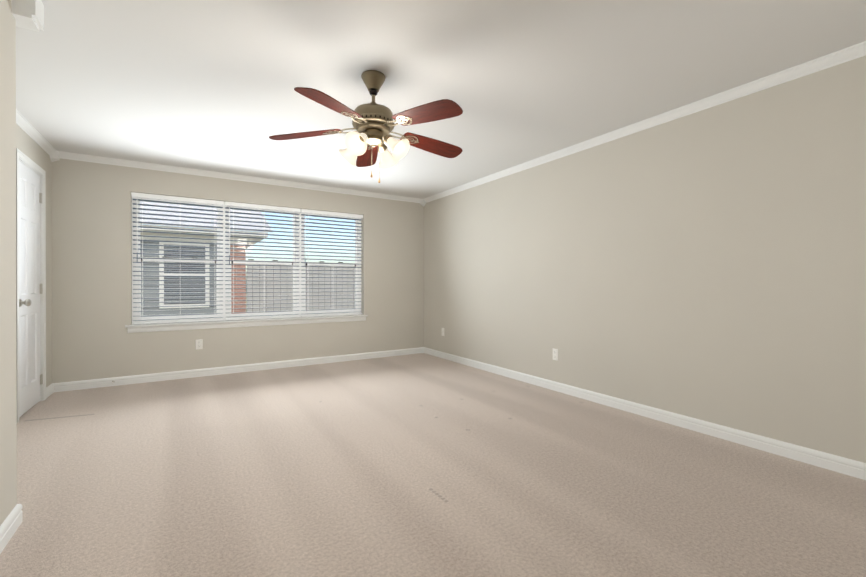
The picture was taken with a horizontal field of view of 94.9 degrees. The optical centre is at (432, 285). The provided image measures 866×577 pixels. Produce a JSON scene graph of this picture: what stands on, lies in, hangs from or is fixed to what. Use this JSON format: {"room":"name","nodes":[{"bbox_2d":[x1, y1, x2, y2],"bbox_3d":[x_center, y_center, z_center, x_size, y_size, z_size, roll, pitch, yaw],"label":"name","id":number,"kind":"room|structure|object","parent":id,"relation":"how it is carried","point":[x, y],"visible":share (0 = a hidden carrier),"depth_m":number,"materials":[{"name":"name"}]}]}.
{"room":"empty bedroom","nodes":[
{"label":"empty bedroom","id":0,"kind":"room"},
{"bbox_2d":[0,0,16,525],"bbox_3d":[-1.034,-0.119,-0.131,0.632,2.365,4.060,0,0,-32],"label":"wall","id":1,"kind":"structure","parent":0,"point":[8,420],"depth_m":1.68,"materials":[{"name":"paint"}]},
{"bbox_2d":[0,504,22,553],"bbox_3d":[-0.806,1.018,0.117,0.014,0.089,3.914,0,0,-32],"label":"baseboard","id":2,"kind":"structure","parent":1,"relation":"attached to","point":[11,523],"depth_m":1.67,"materials":[{"name":"white paint"}]},
{"bbox_2d":[11,0,43,31],"bbox_3d":[-0.808,-1.235,0.145,0.090,0.135,3.975,0,0,-32],"label":"crown molding","id":3,"kind":"structure","parent":1,"relation":"attached to","point":[28,14],"depth_m":1.75,"materials":[{"name":"white paint"}]},
{"bbox_2d":[16,124,51,386],"bbox_3d":[-3.058,-0.127,2.660,0.160,2.365,2.820,0,0,-32],"label":"wall","id":4,"kind":"structure","parent":0,"point":[30,148],"depth_m":3.78,"materials":[{"name":"paint"}]},
{"bbox_2d":[19,161,42,416],"bbox_3d":[-3.382,0.030,3.353,0.103,2.028,0.613,0,0,-32],"label":"door","id":5,"kind":"structure","parent":4,"relation":"in","point":[30,292],"depth_m":3.35,"materials":[{"name":"white paint"}]},
{"bbox_2d":[16,148,45,422],"bbox_3d":[-3.450,0.003,3.305,0.179,2.103,0.736,0,0,-32],"label":"door frame","id":6,"kind":"structure","parent":4,"relation":"attached to","point":[28,161],"depth_m":3.60,"materials":[{"name":"white paint"}]},
{"bbox_2d":[52,158,423,382],"bbox_3d":[-2.050,-0.133,5.048,4.402,2.365,0.160,0,0,-32],"label":"wall","id":7,"kind":"structure","parent":0,"point":[92,338],"depth_m":4.43,"materials":[{"name":"paint"}]},
{"bbox_2d":[195,339,202,349],"bbox_3d":[-2.682,0.681,4.555,0.070,0.114,0.007,0,0,-32],"label":"electrical outlet","id":8,"kind":"object","parent":7,"relation":"attached to","point":[199,344],"visible":1,"depth_m":4.55,"materials":[{"name":"white plastic"}]},
{"bbox_2d":[47,148,422,205],"bbox_3d":[-1.954,-1.261,4.975,4.170,0.108,0.060,0,0,-32],"label":"crown molding","id":9,"kind":"structure","parent":7,"relation":"attached to","point":[55,155],"depth_m":4.60,"materials":[{"name":"white paint"}]},
{"bbox_2d":[48,347,423,394],"bbox_3d":[-1.954,1.005,5.008,4.200,0.089,0.014,0,0,-32],"label":"baseboard","id":10,"kind":"structure","parent":7,"relation":"attached to","point":[144,378],"depth_m":4.64,"materials":[{"name":"white paint"}]},
{"bbox_2d":[132,197,360,323],"bbox_3d":[-2.161,-0.287,5.028,2.631,1.419,0.072,0,0,-32],"label":"window","id":11,"kind":"structure","parent":7,"relation":"in","point":[221,306],"depth_m":4.79,"materials":[{"name":"white plastic"}]},
{"bbox_2d":[131,192,362,323],"bbox_3d":[-2.118,-0.289,4.959,2.623,1.409,0.068,0,0,-32],"label":"window blinds","id":12,"kind":"object","parent":11,"relation":"attached to","point":[190,200],"visible":0.92,"depth_m":4.82,"materials":[{"name":"white plastic"}]},
{"bbox_2d":[125,315,367,327],"bbox_3d":[-2.107,0.435,4.944,2.723,0.022,0.122,0,0,-32],"label":"window sill","id":13,"kind":"structure","parent":7,"relation":"attached to","point":[215,322],"depth_m":4.76,"materials":[{"name":"white paint"}]},
{"bbox_2d":[128,317,365,332],"bbox_3d":[-2.092,0.476,4.920,2.689,0.060,0.013,0,0,-32],"label":"trim","id":14,"kind":"structure","parent":7,"relation":"attached to","point":[209,326],"depth_m":4.76,"materials":[{"name":"white paint"}]},
{"bbox_2d":[0,353,865,576],"bbox_3d":[-0.158,1.117,2.177,4.562,0.120,7.040,0,0,-32],"label":"floor","id":15,"kind":"structure","parent":0,"point":[419,465],"depth_m":2.08,"materials":[{"name":"carpet"}]},
{"bbox_2d":[16,0,865,198],"bbox_3d":[-0.158,-1.368,2.171,4.562,0.120,7.040,0,0,-32],"label":"ceiling","id":16,"kind":"structure","parent":0,"point":[209,85],"depth_m":2.42,"materials":[{"name":"white paint"}]},
{"bbox_2d":[269,70,462,182],"bbox_3d":[-0.329,-0.969,2.518,1.220,0.680,1.273,0,0,-32],"label":"ceiling fan","id":17,"kind":"object","parent":16,"relation":"hanging from","point":[373,124],"visible":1,"depth_m":2.42,"materials":[{"name":"brown wood"}]},
{"bbox_2d":[424,56,865,462],"bbox_3d":[1.708,-0.129,3.341,0.160,2.365,7.040,0,0,-32],"label":"wall","id":18,"kind":"structure","parent":0,"point":[708,265],"depth_m":2.88,"materials":[{"name":"paint"}]},
{"bbox_2d":[553,348,557,360],"bbox_3d":[1.219,0.692,3.966,0.007,0.114,0.070,0,0,-32],"label":"electrical outlet","id":19,"kind":"object","parent":18,"relation":"attached to","point":[555,354],"visible":1,"depth_m":3.96,"materials":[{"name":"white plastic"}]},
{"bbox_2d":[423,41,865,206],"bbox_3d":[1.615,-1.256,3.280,0.061,0.108,6.720,0,0,-32],"label":"crown molding","id":20,"kind":"structure","parent":18,"relation":"attached to","point":[856,51],"depth_m":2.86,"materials":[{"name":"white paint"}]},
{"bbox_2d":[424,347,865,479],"bbox_3d":[1.634,1.010,3.298,0.014,0.089,6.720,0,0,-32],"label":"baseboard","id":21,"kind":"structure","parent":18,"relation":"attached to","point":[846,466],"depth_m":2.87,"materials":[{"name":"white paint"}]},
{"label":"outside","id":22,"kind":"structure","parent":0,"visible":0},
{"bbox_3d":[-17.350,1.288,27.682,80.000,0.100,54.400,0,0,-32],"label":"ground","id":23,"kind":"structure","parent":22,"visible":0},
{"bbox_2d":[140,201,272,323],"bbox_3d":[-11.145,-1.252,10.826,11.250,5.070,8.550,0,0,-32],"label":"house","id":24,"kind":"structure","parent":23,"relation":"on","point":[177,304],"depth_m":9.66,"materials":[{"name":"white"}]},
{"bbox_2d":[247,264,354,318],"bbox_3d":[1.506,0.396,11.821,12.850,1.770,0.110,0,0,-32],"label":"fence","id":25,"kind":"object","parent":23,"relation":"on","point":[255,308],"depth_m":8.86,"materials":[{"name":"grey wood"}]}
]}

